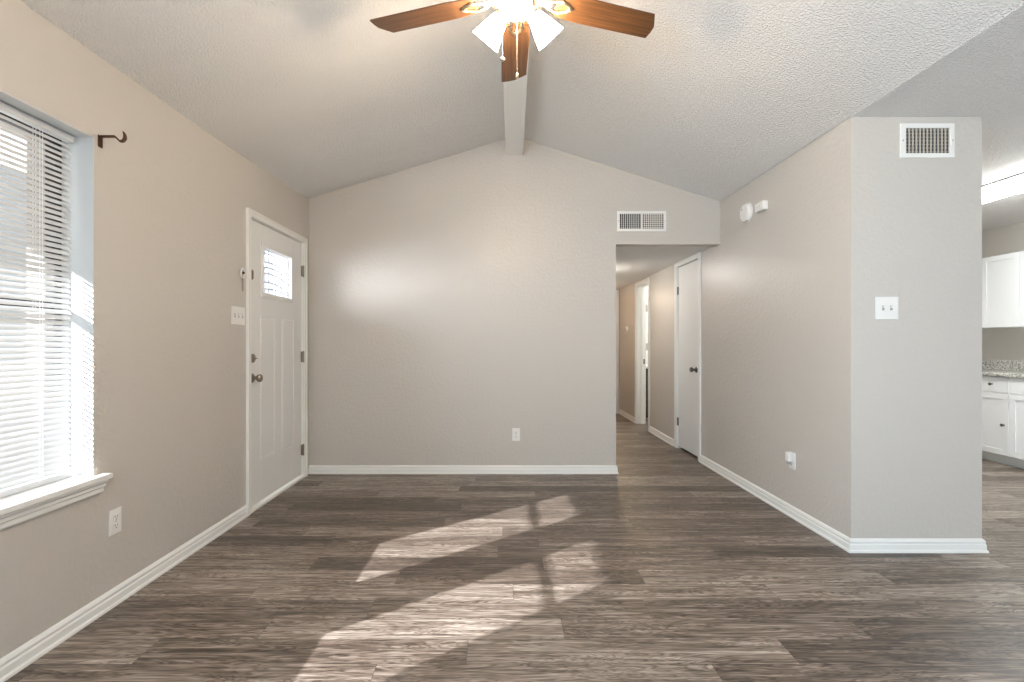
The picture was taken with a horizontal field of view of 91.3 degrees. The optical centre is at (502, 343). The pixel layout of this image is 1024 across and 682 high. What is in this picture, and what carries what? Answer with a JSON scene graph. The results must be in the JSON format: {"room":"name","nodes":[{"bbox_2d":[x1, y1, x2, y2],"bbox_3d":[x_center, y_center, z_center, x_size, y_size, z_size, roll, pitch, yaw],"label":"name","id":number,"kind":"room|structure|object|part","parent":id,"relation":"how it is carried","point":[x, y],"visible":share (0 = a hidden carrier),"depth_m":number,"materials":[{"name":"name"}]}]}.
{"room":"living room","nodes":[
{"label":"living room","id":0,"kind":"room"},
{"bbox_2d":[0,124,284,417],"bbox_3d":[-1.969,-0.131,1.875,0.092,2.800,9.250,0,0,0],"label":"wall","id":1,"kind":"structure","parent":0,"point":[277,262],"depth_m":2.12,"materials":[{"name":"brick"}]},
{"bbox_2d":[0,126,273,256],"bbox_3d":[-2.535,-1.191,-0.250,1.260,0.120,13.500,0,0,0],"label":"soffit","id":2,"kind":"structure","parent":1,"relation":"attached to","point":[1,131],"depth_m":2.96,"materials":[{"name":"white"}]},
{"bbox_2d":[0,0,308,658],"bbox_3d":[-1.825,-0.141,1.005,0.160,2.620,7.210,0,0,0],"label":"wall","id":3,"kind":"structure","parent":0,"point":[171,200],"depth_m":2.44,"materials":[{"name":"beige paint"}]},
{"bbox_2d":[0,90,93,475],"bbox_3d":[-1.833,-0.159,1.302,0.174,1.444,1.663,0,0,0],"label":"window","id":4,"kind":"structure","parent":3,"relation":"in","point":[82,149],"depth_m":2.13,"materials":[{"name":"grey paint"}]},
{"bbox_3d":[-1.903,-0.157,1.802,0.022,0.032,0.587,0,0,0],"label":"meeting rail","id":5,"kind":"part","parent":4,"relation":"part of","materials":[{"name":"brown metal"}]},
{"bbox_3d":[-1.900,-0.158,1.802,0.040,1.440,0.655,0,0,0],"label":"frame","id":6,"kind":"part","parent":4,"relation":"part of","materials":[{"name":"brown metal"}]},
{"bbox_2d":[0,101,73,497],"bbox_3d":[-1.826,-0.157,1.298,0.032,1.434,1.631,0,0,0],"label":"mini blind","id":7,"kind":"object","parent":4,"relation":"attached to","point":[34,451],"visible":1,"depth_m":1.95,"materials":[{"name":"white plastic"}]},
{"bbox_3d":[-1.828,0.547,1.298,0.026,0.024,1.631,0,0,0],"label":"rail","id":8,"kind":"part","parent":7,"relation":"part of","materials":[{"name":"white plastic"}]},
{"bbox_3d":[-1.828,-0.151,1.965,0.028,1.400,0.014,0,0,0],"label":"ladder cord","id":9,"kind":"part","parent":7,"relation":"part of","materials":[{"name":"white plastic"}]},
{"bbox_2d":[0,473,112,529],"bbox_3d":[-1.780,0.601,1.299,0.170,0.082,1.758,0,0,0],"label":"window sill","id":10,"kind":"structure","parent":3,"relation":"attached to","point":[22,506],"depth_m":1.90,"materials":[{"name":"white paint"}]},
{"bbox_2d":[98,131,126,147],"bbox_3d":[-1.686,-0.884,2.164,0.118,0.071,0.024,0,0,0],"label":"curtain rod bracket","id":11,"kind":"object","parent":3,"relation":"attached to","point":[100,137],"visible":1,"depth_m":2.16,"materials":[{"name":"brown metal"}]},
{"bbox_3d":[-1.743,-0.875,2.164,0.004,0.052,0.024,0,0,0],"label":"wall plate","id":12,"kind":"part","parent":11,"relation":"part of","materials":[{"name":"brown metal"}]},
{"bbox_3d":[-1.710,-0.896,2.163,0.063,0.010,0.010,0,0,0],"label":"arm","id":13,"kind":"part","parent":11,"relation":"part of","materials":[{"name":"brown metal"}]},
{"bbox_2d":[109,506,120,536],"bbox_3d":[-1.741,0.798,2.246,0.009,0.114,0.070,0,0,0],"label":"wall outlet","id":14,"kind":"object","parent":3,"relation":"attached to","point":[115,514],"visible":1,"depth_m":2.24,"materials":[{"name":"white plastic"}]},
{"bbox_2d":[113,513,118,520],"bbox_3d":[-1.738,0.778,2.246,0.004,0.029,0.034,0,0,0],"label":"receptacle","id":15,"kind":"object","parent":14,"relation":"attached to","point":[115,515],"depth_m":2.24,"materials":[{"name":"grey plastic"}]},
{"bbox_2d":[113,521,118,529],"bbox_3d":[-1.738,0.818,2.246,0.004,0.029,0.034,0,0,0],"label":"receptacle","id":16,"kind":"object","parent":14,"relation":"attached to","point":[115,523],"depth_m":2.24,"materials":[{"name":"grey plastic"}]},
{"bbox_2d":[0,505,248,681],"bbox_3d":[-1.734,1.131,0.399,0.021,0.075,5.998,0,0,0],"label":"baseboard","id":17,"kind":"structure","parent":3,"relation":"attached to","point":[32,650],"depth_m":2.17,"materials":[{"name":"white paint"}]},
{"bbox_2d":[231,306,244,324],"bbox_3d":[-1.736,-0.184,3.290,0.018,0.118,0.162,0,0,0],"label":"light switch","id":18,"kind":"object","parent":3,"relation":"attached to","point":[237,313],"visible":1,"depth_m":3.28,"materials":[{"name":"white plastic"}]},
{"bbox_2d":[240,268,245,290],"bbox_3d":[-1.735,-0.428,3.335,0.020,0.159,0.058,0,0,0],"label":"chain","id":19,"kind":"object","parent":3,"relation":"attached to","point":[243,269],"visible":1,"depth_m":3.33,"materials":[{"name":"silver metal"}]},
{"bbox_3d":[-1.735,-0.471,3.335,0.012,0.072,0.058,0,0,0],"label":"ring plate","id":20,"kind":"part","parent":19,"relation":"part of","materials":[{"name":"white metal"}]},
{"bbox_2d":[246,208,307,514],"bbox_3d":[-1.796,0.122,3.906,0.219,2.093,1.021,0,0,0],"label":"door","id":21,"kind":"structure","parent":3,"relation":"in","point":[276,326],"depth_m":3.83,"materials":[{"name":"white paint"}]},
{"bbox_3d":[-1.722,0.241,3.497,0.071,0.066,0.066,0,0,0],"label":"knob","id":22,"kind":"part","parent":21,"relation":"part of","materials":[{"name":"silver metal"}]},
{"bbox_3d":[-1.754,0.323,3.730,0.005,1.052,0.230,0,0,0],"label":"panel","id":23,"kind":"part","parent":21,"relation":"part of","materials":[{"name":"white paint"}]},
{"bbox_3d":[-1.776,-0.537,3.895,0.062,0.397,0.540,0,0,0],"label":"glass frame","id":24,"kind":"part","parent":21,"relation":"part of","materials":[{"name":"glass"}]},
{"bbox_3d":[-1.754,0.323,4.080,0.005,1.052,0.230,0,0,0],"label":"panel","id":25,"kind":"part","parent":21,"relation":"part of","materials":[{"name":"white paint"}]},
{"bbox_2d":[5,414,1023,681],"bbox_3d":[1.903,1.229,3.825,7.335,0.120,13.150,0,0,0],"label":"floor","id":26,"kind":"structure","parent":0,"point":[662,568],"depth_m":2.31,"materials":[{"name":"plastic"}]},
{"bbox_2d":[646,359,647,417],"bbox_3d":[2.710,0.709,8.088,1.220,0.920,0.535,0,0,0],"label":"vanity cabinet","id":27,"kind":"object","parent":26,"relation":"on","point":[646,359],"visible":0.02,"depth_m":7.84,"materials":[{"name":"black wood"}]},
{"bbox_3d":[2.324,0.639,7.853,0.367,0.420,0.015,0,0,0],"label":"cabinet door","id":28,"kind":"part","parent":27,"relation":"part of","materials":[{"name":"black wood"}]},
{"bbox_2d":[982,376,1016,466],"bbox_3d":[5.088,0.743,4.904,0.659,0.852,0.336,0,0,0],"label":"base cabinet","id":29,"kind":"object","parent":26,"relation":"on","point":[995,389],"visible":0.71,"depth_m":4.87,"materials":[{"name":"white wood"}]},
{"bbox_3d":[4.801,0.396,4.904,0.018,0.146,0.330,0,0,0],"label":"drawer","id":30,"kind":"part","parent":29,"relation":"part of","materials":[{"name":"white wood"}]},
{"bbox_3d":[4.801,0.773,4.904,0.020,0.592,0.330,0,0,0],"label":"cabinet door","id":31,"kind":"part","parent":29,"relation":"part of","materials":[{"name":"white wood"}]},
{"bbox_2d":[1009,377,1023,468],"bbox_3d":[5.088,0.743,4.433,0.659,0.852,0.606,0,0,0],"label":"base cabinet","id":32,"kind":"object","parent":26,"relation":"on","point":[1016,385],"visible":1,"depth_m":4.67,"materials":[{"name":"white wood"}]},
{"bbox_3d":[4.801,0.396,4.433,0.018,0.146,0.600,0,0,0],"label":"drawer","id":33,"kind":"part","parent":32,"relation":"part of","materials":[{"name":"white wood"}]},
{"bbox_3d":[5.088,0.743,3.825,0.659,0.852,0.610,0,0,0],"label":"base cabinet","id":34,"kind":"object","parent":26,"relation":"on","visible":0},
{"bbox_2d":[982,360,1023,377],"bbox_3d":[5.092,0.248,4.600,0.654,0.138,2.200,0,0,0],"label":"countertop","id":35,"kind":"structure","parent":34,"relation":"on","point":[1000,368],"depth_m":5.24,"materials":[{"name":"stone"}]},
{"bbox_2d":[309,139,719,464],"bbox_3d":[0.105,-0.456,4.555,3.700,3.250,0.110,0,0,0],"label":"wall","id":36,"kind":"structure","parent":0,"point":[458,302],"depth_m":4.50,"materials":[{"name":"beige paint"}]},
{"bbox_2d":[308,465,618,473],"bbox_3d":[-0.353,1.131,4.545,2.783,0.075,0.131,0,0,0],"label":"baseboard","id":37,"kind":"structure","parent":36,"relation":"attached to","point":[313,469],"depth_m":4.49,"materials":[{"name":"white paint"}]},
{"bbox_2d":[512,428,519,440],"bbox_3d":[0.117,0.817,4.496,0.070,0.114,0.009,0,0,0],"label":"wall outlet","id":38,"kind":"object","parent":36,"relation":"attached to","point":[515,431],"visible":1,"depth_m":4.49,"materials":[{"name":"white plastic"}]},
{"bbox_2d":[617,211,665,230],"bbox_3d":[1.246,-1.101,4.495,0.441,0.183,0.010,0,0,0],"label":"air vent","id":39,"kind":"object","parent":36,"relation":"in","point":[626,220],"visible":1,"depth_m":4.49,"materials":[{"name":"grey metal"}]},
{"bbox_2d":[19,0,1023,230],"bbox_3d":[1.913,-1.633,1.825,7.315,0.791,9.150,0,0,0],"label":"ceiling","id":40,"kind":"structure","parent":0,"point":[321,98],"depth_m":2.79,"materials":[{"name":"white paint"}]},
{"bbox_2d":[501,19,529,154],"bbox_3d":[0.032,-1.778,0.965,0.156,0.167,7.134,0,0,1],"label":"beam","id":41,"kind":"structure","parent":40,"relation":"attached to","point":[515,91],"depth_m":3.66,"materials":[{"name":"white paint"}]},
{"bbox_2d":[370,0,654,81],"bbox_3d":[0.048,-1.382,2.094,1.262,0.656,1.221,0,0,0],"label":"ceiling fan","id":42,"kind":"object","parent":41,"relation":"hanging from","point":[514,35],"visible":1,"depth_m":2.15,"materials":[{"name":"brown wood"}]},
{"bbox_3d":[-0.337,-1.425,2.178,0.480,0.006,0.133,0,8,18],"label":"blade","id":43,"kind":"part","parent":42,"relation":"part of","materials":[{"name":"brown wood"}]},
{"bbox_3d":[-0.057,-1.318,2.135,0.141,0.145,0.129,0,0,0],"label":"lamp shade","id":44,"kind":"part","parent":42,"relation":"part of","materials":[{"name":"white glass"}]},
{"bbox_3d":[-0.002,-1.263,2.070,0.003,0.157,0.003,0,0,0],"label":"pull chain","id":45,"kind":"part","parent":42,"relation":"part of","materials":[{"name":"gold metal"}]},
{"bbox_3d":[0.047,-1.318,1.917,0.128,0.145,0.146,0,0,0],"label":"lamp shade","id":46,"kind":"part","parent":42,"relation":"part of","materials":[{"name":"white glass"}]},
{"bbox_3d":[0.058,-1.425,2.465,0.133,0.006,0.480,-8,0,0],"label":"blade","id":47,"kind":"part","parent":42,"relation":"part of","materials":[{"name":"brown wood"}]},
{"bbox_3d":[0.050,-1.333,1.931,0.056,0.056,0.056,0,0,0],"label":"bulb","id":48,"kind":"part","parent":42,"relation":"part of","materials":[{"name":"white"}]},
{"bbox_3d":[0.181,-1.318,2.120,0.144,0.145,0.124,0,0,0],"label":"lamp shade","id":49,"kind":"part","parent":42,"relation":"part of","materials":[{"name":"white glass"}]},
{"bbox_3d":[0.453,-1.425,2.178,0.480,0.006,0.133,0,-8,-18],"label":"blade","id":50,"kind":"part","parent":42,"relation":"part of","materials":[{"name":"brown wood"}]},
{"bbox_2d":[982,172,1023,203],"bbox_3d":[4.013,-1.236,3.889,0.303,0.076,1.255,0,0,0],"label":"fluorescent ceiling light","id":51,"kind":"object","parent":40,"relation":"attached to","point":[1014,184],"visible":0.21,"depth_m":3.93,"materials":[{"name":"grey plastic"}]},
{"bbox_2d":[619,290,619,408],"bbox_3d":[1.541,0.019,8.410,1.048,2.300,0.100,0,0,0],"label":"wall","id":52,"kind":"structure","parent":0,"point":[619,290],"depth_m":8.36,"materials":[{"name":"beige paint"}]},
{"bbox_2d":[646,286,647,358],"bbox_3d":[3.743,-0.081,7.380,3.355,2.500,2.160,0,0,0],"label":"wall","id":53,"kind":"structure","parent":0,"point":[646,286],"depth_m":8.36,"materials":[{"name":"white paint"}]},
{"bbox_2d":[616,247,710,289],"bbox_3d":[1.431,-0.955,6.535,1.048,0.100,3.850,0,0,0],"label":"ceiling","id":54,"kind":"structure","parent":0,"point":[633,264],"depth_m":5.41,"materials":[{"name":"white paint"}]},
{"bbox_2d":[620,117,981,537],"bbox_3d":[2.324,-0.081,5.635,0.737,2.500,5.650,0,0,0],"label":"wall","id":55,"kind":"structure","parent":0,"point":[881,419],"depth_m":2.83,"materials":[{"name":"beige paint"}]},
{"bbox_2d":[619,409,634,422],"bbox_3d":[1.944,1.131,7.862,0.021,0.075,0.995,0,0,0],"label":"baseboard","id":56,"kind":"structure","parent":55,"relation":"attached to","point":[624,414],"depth_m":7.81,"materials":[{"name":"white paint"}]},
{"bbox_2d":[635,277,649,430],"bbox_3d":[2.009,0.141,7.000,0.142,2.056,0.704,0,0,0],"label":"door","id":57,"kind":"structure","parent":55,"relation":"in","point":[640,287],"depth_m":7.28,"materials":[{"name":"white paint"}]},
{"bbox_2d":[674,252,700,460],"bbox_3d":[1.980,0.133,5.295,0.169,2.072,0.728,0,0,0],"label":"door","id":58,"kind":"structure","parent":55,"relation":"in","point":[687,272],"depth_m":5.29,"materials":[{"name":"white paint"}]},
{"bbox_3d":[1.929,0.263,5.072,0.067,0.062,0.062,0,0,0],"label":"knob","id":59,"kind":"part","parent":58,"relation":"part of","materials":[{"name":"black metal"}]},
{"bbox_2d":[740,203,752,222],"bbox_3d":[1.935,-1.044,3.990,0.040,0.155,0.155,0,0,0],"label":"smoke detector","id":60,"kind":"object","parent":55,"relation":"attached to","point":[746,211],"visible":1,"depth_m":3.95,"materials":[{"name":"white plastic"}]},
{"bbox_2d":[755,200,767,212],"bbox_3d":[1.933,-1.024,3.743,0.043,0.066,0.115,0,0,0],"label":"door chime","id":61,"kind":"object","parent":55,"relation":"attached to","point":[761,206],"visible":1,"depth_m":3.70,"materials":[{"name":"white plastic"}]},
{"bbox_2d":[789,451,795,469],"bbox_3d":[1.951,0.789,3.372,0.009,0.114,0.070,0,0,0],"label":"wall outlet","id":62,"kind":"object","parent":55,"relation":"attached to","point":[793,464],"visible":0.82,"depth_m":3.35,"materials":[{"name":"white plastic"}]},
{"bbox_2d":[785,452,792,464],"bbox_3d":[1.928,0.771,3.368,0.034,0.082,0.044,0,0,0],"label":"plug","id":63,"kind":"object","parent":62,"relation":"attached to","point":[788,455],"visible":1,"depth_m":3.35,"materials":[{"name":"white plastic"}]},
{"bbox_2d":[649,426,988,552],"bbox_3d":[2.324,1.131,4.715,0.779,0.075,3.851,0,0,0],"label":"baseboard","id":64,"kind":"structure","parent":55,"relation":"attached to","point":[851,545],"depth_m":2.81,"materials":[{"name":"white paint"}]},
{"bbox_2d":[875,297,898,318],"bbox_3d":[2.155,-0.200,2.801,0.130,0.128,0.018,0,0,0],"label":"light switch","id":65,"kind":"object","parent":55,"relation":"attached to","point":[885,307],"visible":1,"depth_m":2.80,"materials":[{"name":"white plastic"}]},
{"bbox_2d":[900,123,954,157],"bbox_3d":[2.380,-1.139,2.804,0.304,0.193,0.013,0,0,0],"label":"air vent","id":66,"kind":"object","parent":55,"relation":"in","point":[917,140],"visible":1,"depth_m":2.80,"materials":[{"name":"grey metal"}]},
{"bbox_2d":[982,221,1023,360],"bbox_3d":[5.495,-0.081,1.900,0.150,2.500,9.000,0,0,0],"label":"wall","id":67,"kind":"structure","parent":0,"point":[997,343],"depth_m":5.42,"materials":[{"name":"beige paint"}]},
{"bbox_2d":[982,252,1023,328],"bbox_3d":[5.245,-0.536,5.305,0.349,0.739,0.790,0,0,0],"label":"upper cabinet","id":68,"kind":"object","parent":67,"relation":"attached to","point":[1000,273],"visible":0.5,"depth_m":5.09,"materials":[{"name":"white wood"}]},
{"bbox_2d":[982,360,1023,370],"bbox_3d":[5.407,0.230,4.600,0.023,0.101,2.200,0,0,0],"label":"backsplash","id":69,"kind":"structure","parent":67,"relation":"attached to","point":[986,364],"depth_m":5.39,"materials":[{"name":"stone"}]},
{"bbox_2d":[1020,251,1023,326],"bbox_3d":[5.245,-0.536,4.515,0.349,0.739,0.790,0,0,0],"label":"upper cabinet","id":70,"kind":"object","parent":67,"relation":"attached to","point":[1021,252],"visible":1,"depth_m":4.89,"materials":[{"name":"white wood"}]},
{"label":"outside","id":71,"kind":"structure","parent":0,"visible":0},
{"bbox_2d":[0,365,26,413],"bbox_3d":[0.000,1.334,0.000,60.000,0.070,60.000,0,0,0],"label":"ground","id":72,"kind":"structure","parent":71,"point":[14,365],"depth_m":18.64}
]}

